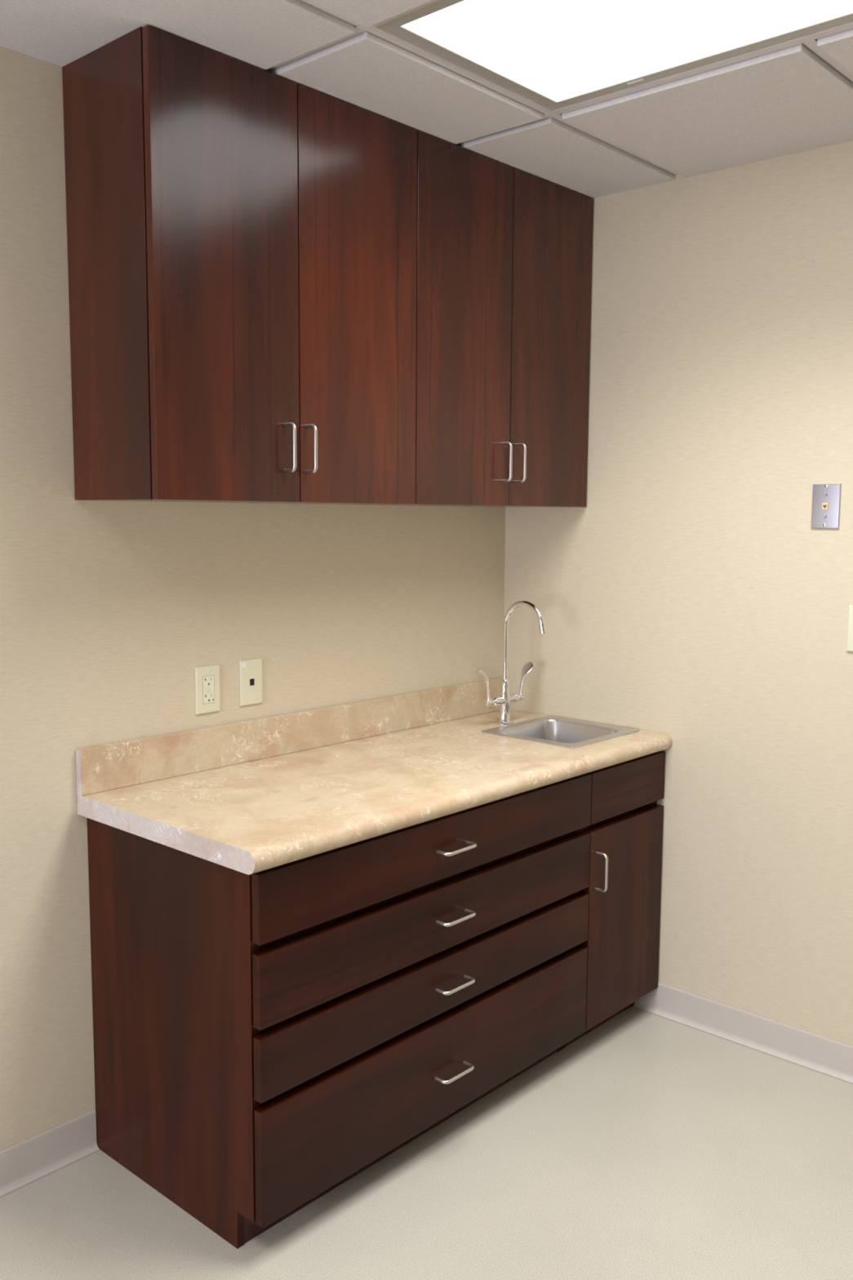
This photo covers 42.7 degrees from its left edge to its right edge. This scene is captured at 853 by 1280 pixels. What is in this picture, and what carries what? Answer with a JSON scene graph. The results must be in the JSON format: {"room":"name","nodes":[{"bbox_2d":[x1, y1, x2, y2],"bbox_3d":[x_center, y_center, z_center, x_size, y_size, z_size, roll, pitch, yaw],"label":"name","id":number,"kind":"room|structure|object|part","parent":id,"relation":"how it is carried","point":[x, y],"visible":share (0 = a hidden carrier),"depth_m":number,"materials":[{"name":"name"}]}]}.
{"room":"medical exam room","nodes":[
{"label":"medical exam room","id":0,"kind":"room"},
{"bbox_2d":[0,46,505,1151],"bbox_3d":[-1.414,0.004,1.764,0.100,2.510,5.050,6,9,42],"label":"wall","id":1,"kind":"structure","parent":0,"point":[109,610],"depth_m":2.46,"materials":[{"name":"paint"}]},
{"bbox_2d":[0,1110,99,1196],"bbox_3d":[-1.885,1.269,1.306,0.017,0.092,3.338,6,9,42],"label":"baseboard","id":2,"kind":"structure","parent":1,"relation":"attached to","point":[29,1160],"depth_m":2.45,"materials":[{"name":"beige plastic"}]},
{"bbox_2d":[194,664,220,715],"bbox_3d":[-0.535,0.121,2.675,0.008,0.116,0.072,6,9,42],"label":"power outlet","id":3,"kind":"object","parent":1,"relation":"attached to","point":[207,694],"visible":1,"depth_m":2.67,"materials":[{"name":"beige plastic"}]},
{"bbox_2d":[202,675,214,704],"bbox_3d":[-0.533,0.121,2.674,0.001,0.068,0.034,6,9,42],"label":"receptacle","id":4,"kind":"object","parent":3,"relation":"attached to","point":[208,681],"depth_m":2.67,"materials":[{"name":"beige plastic"}]},
{"bbox_2d":[62,25,417,504],"bbox_3d":[-0.379,-0.763,2.485,0.346,0.893,0.756,6,9,42],"label":"upper cabinet","id":5,"kind":"object","parent":1,"relation":"attached to","point":[242,237],"visible":1,"depth_m":2.29,"materials":[{"name":"brown wood"}]},
{"bbox_3d":[-0.412,-0.737,2.260,0.020,0.890,0.373,6,9,42],"label":"door","id":6,"kind":"part","parent":5,"relation":"part of","materials":[{"name":"brown wood"}]},
{"bbox_3d":[-0.297,-0.420,2.385,0.035,0.108,0.009,6,9,42],"label":"handle","id":7,"kind":"part","parent":5,"relation":"part of","materials":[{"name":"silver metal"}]},
{"bbox_3d":[-0.256,-0.425,2.430,0.035,0.108,0.009,6,9,42],"label":"handle","id":8,"kind":"part","parent":5,"relation":"part of","materials":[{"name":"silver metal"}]},
{"bbox_3d":[-0.159,-0.767,2.538,0.020,0.890,0.378,6,9,42],"label":"door","id":9,"kind":"part","parent":5,"relation":"part of","materials":[{"name":"brown wood"}]},
{"bbox_2d":[239,657,262,706],"bbox_3d":[-0.445,0.107,2.774,0.008,0.116,0.070,6,9,42],"label":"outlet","id":10,"kind":"object","parent":1,"relation":"attached to","point":[250,670],"visible":1,"depth_m":2.77,"materials":[{"name":"beige plastic"}]},
{"bbox_2d":[76,676,502,795],"bbox_3d":[-0.257,0.233,2.986,0.020,0.103,1.530,6,9,42],"label":"backsplash","id":11,"kind":"structure","parent":1,"relation":"attached to","point":[112,766],"depth_m":2.81,"materials":[{"name":"stone"}]},
{"bbox_2d":[366,130,593,506],"bbox_3d":[0.128,-0.824,3.042,0.346,0.893,0.756,6,9,42],"label":"upper cabinet","id":12,"kind":"object","parent":1,"relation":"attached to","point":[504,253],"visible":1,"depth_m":2.91,"materials":[{"name":"brown wood"}]},
{"bbox_3d":[0.096,-0.797,2.818,0.020,0.890,0.376,6,9,42],"label":"door","id":13,"kind":"part","parent":12,"relation":"part of","materials":[{"name":"brown wood"}]},
{"bbox_3d":[0.217,-0.481,2.949,0.035,0.108,0.009,6,9,42],"label":"handle","id":14,"kind":"part","parent":12,"relation":"part of","materials":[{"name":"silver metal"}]},
{"bbox_3d":[0.259,-0.486,2.995,0.035,0.108,0.009,6,9,42],"label":"handle","id":15,"kind":"part","parent":12,"relation":"part of","materials":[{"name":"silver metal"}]},
{"bbox_3d":[0.350,-0.827,3.096,0.020,0.890,0.376,6,9,42],"label":"door","id":16,"kind":"part","parent":12,"relation":"part of","materials":[{"name":"brown wood"}]},
{"bbox_2d":[0,1006,852,1279],"bbox_3d":[0.190,1.477,0.463,4.450,0.100,5.050,6,9,42],"label":"floor","id":17,"kind":"structure","parent":0,"point":[648,1146],"depth_m":2.38,"materials":[{"name":"plastic"}]},
{"bbox_2d":[86,773,591,1248],"bbox_3d":[-0.153,0.766,2.702,0.639,0.799,1.124,6,9,42],"label":"base cabinet","id":18,"kind":"object","parent":17,"relation":"on","point":[264,1040],"visible":0.97,"depth_m":2.34,"materials":[{"name":"brown wood"}]},
{"bbox_3d":[-0.546,0.808,2.315,0.578,0.799,0.018,6,9,42],"label":"panel","id":19,"kind":"part","parent":18,"relation":"part of","materials":[{"name":"brown wood"}]},
{"bbox_2d":[75,676,672,875],"bbox_3d":[-0.035,0.280,2.788,0.622,0.148,1.531,6,9,42],"label":"countertop","id":20,"kind":"structure","parent":18,"relation":"on","point":[252,796],"depth_m":2.59,"materials":[{"name":"stone"}]},
{"bbox_2d":[475,600,546,724],"bbox_3d":[0.238,0.067,3.267,0.201,0.375,0.204,0,7,-6],"label":"faucet","id":21,"kind":"object","parent":20,"relation":"on","point":[504,701],"visible":1,"depth_m":3.27,"materials":[{"name":"silver metal"}]},
{"bbox_3d":[0.176,0.141,3.219,0.034,0.115,0.074,6,9,42],"label":"lever handle","id":22,"kind":"part","parent":21,"relation":"part of","materials":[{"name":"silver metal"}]},
{"bbox_3d":[0.286,0.005,3.227,0.148,0.244,0.016,6,9,42],"label":"spout","id":23,"kind":"part","parent":21,"relation":"part of","materials":[{"name":"silver metal"}]},
{"bbox_3d":[0.298,0.127,3.353,0.034,0.115,0.074,6,9,42],"label":"lever handle","id":24,"kind":"part","parent":21,"relation":"part of","materials":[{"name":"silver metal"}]},
{"bbox_2d":[481,715,639,748],"bbox_3d":[0.391,0.331,3.192,0.328,0.140,0.343,6,9,42],"label":"sink","id":25,"kind":"object","parent":20,"relation":"in","point":[550,730],"visible":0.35,"depth_m":3.28,"materials":[{"name":"silver metal"}]},
{"bbox_3d":[0.048,0.988,2.543,0.022,0.237,1.121,6,9,42],"label":"drawer","id":26,"kind":"part","parent":18,"relation":"part of","materials":[{"name":"brown wood"}]},
{"bbox_3d":[0.050,0.786,2.520,0.022,0.128,1.121,6,9,42],"label":"drawer","id":27,"kind":"part","parent":18,"relation":"part of","materials":[{"name":"brown wood"}]},
{"bbox_3d":[0.051,0.629,2.502,0.022,0.147,1.121,6,9,42],"label":"drawer","id":28,"kind":"part","parent":18,"relation":"part of","materials":[{"name":"brown wood"}]},
{"bbox_3d":[0.052,0.466,2.484,0.022,0.138,1.121,6,9,42],"label":"drawer","id":29,"kind":"part","parent":18,"relation":"part of","materials":[{"name":"brown wood"}]},
{"bbox_3d":[0.068,1.000,2.524,0.035,0.008,0.109,6,9,42],"label":"handle","id":30,"kind":"part","parent":18,"relation":"part of","materials":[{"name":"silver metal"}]},
{"bbox_3d":[0.069,0.790,2.500,0.035,0.008,0.109,6,9,42],"label":"handle","id":31,"kind":"part","parent":18,"relation":"part of","materials":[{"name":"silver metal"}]},
{"bbox_3d":[0.070,0.632,2.482,0.035,0.008,0.109,6,9,42],"label":"handle","id":32,"kind":"part","parent":18,"relation":"part of","materials":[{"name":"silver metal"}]},
{"bbox_3d":[0.071,0.471,2.463,0.035,0.008,0.109,6,9,42],"label":"handle","id":33,"kind":"part","parent":18,"relation":"part of","materials":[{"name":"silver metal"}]},
{"bbox_3d":[0.196,0.720,3.130,0.578,0.799,0.018,6,9,42],"label":"panel","id":34,"kind":"part","parent":18,"relation":"part of","materials":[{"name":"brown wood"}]},
{"bbox_2d":[561,751,665,1049],"bbox_3d":[0.352,0.707,3.256,0.638,0.799,0.380,6,9,42],"label":"base cabinet","id":35,"kind":"object","parent":17,"relation":"on","point":[625,828],"visible":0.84,"depth_m":3.05,"materials":[{"name":"brown wood"}]},
{"bbox_3d":[0.208,0.718,3.143,0.578,0.799,0.018,6,9,42],"label":"panel","id":36,"kind":"part","parent":35,"relation":"part of","materials":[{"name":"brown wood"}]},
{"bbox_3d":[0.470,0.622,2.925,0.035,0.108,0.009,6,9,42],"label":"handle","id":37,"kind":"part","parent":35,"relation":"part of","materials":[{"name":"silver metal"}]},
{"bbox_3d":[0.554,0.771,3.080,0.022,0.553,0.379,6,9,42],"label":"door","id":38,"kind":"part","parent":35,"relation":"part of","materials":[{"name":"brown wood"}]},
{"bbox_3d":[0.451,0.690,3.410,0.578,0.799,0.018,6,9,42],"label":"panel","id":39,"kind":"part","parent":35,"relation":"part of","materials":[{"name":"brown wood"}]},
{"bbox_2d":[0,0,852,198],"bbox_3d":[0.206,-1.007,0.180,4.450,0.120,5.050,6,9,42],"label":"ceiling","id":40,"kind":"structure","parent":0,"point":[794,95],"depth_m":2.36,"materials":[{"name":"tile"}]},
{"bbox_2d":[376,0,852,110],"bbox_3d":[0.541,-1.191,1.917,1.211,0.072,0.602,6,9,42],"label":"ceiling light","id":41,"kind":"object","parent":40,"relation":"attached to","point":[555,55],"visible":0.94,"depth_m":2.14,"materials":[{"name":"white plastic"}]},
{"bbox_2d":[503,140,852,1046],"bbox_3d":[1.859,-0.017,2.139,4.250,2.510,0.100,6,9,42],"label":"wall","id":42,"kind":"structure","parent":0,"point":[694,597],"depth_m":3.00,"materials":[{"name":"paint"}]},
{"bbox_2d":[632,982,852,1083],"bbox_3d":[2.007,1.209,2.057,3.722,0.092,0.017,6,9,42],"label":"baseboard","id":43,"kind":"structure","parent":42,"relation":"attached to","point":[830,1057],"depth_m":3.05,"materials":[{"name":"beige plastic"}]},
{"bbox_2d":[811,484,841,528],"bbox_3d":[1.019,-0.342,2.791,0.072,0.112,0.014,6,9,42],"label":"plate","id":44,"kind":"object","parent":42,"relation":"attached to","point":[826,498],"visible":1,"depth_m":2.79,"materials":[{"name":"silver metal"}]},
{"bbox_2d":[846,605,852,651],"bbox_3d":[1.099,-0.027,2.757,0.072,0.117,0.008,6,9,42],"label":"wall plate","id":45,"kind":"object","parent":42,"relation":"attached to","point":[850,633],"visible":1,"depth_m":2.77,"materials":[{"name":"beige plastic"}]}
]}

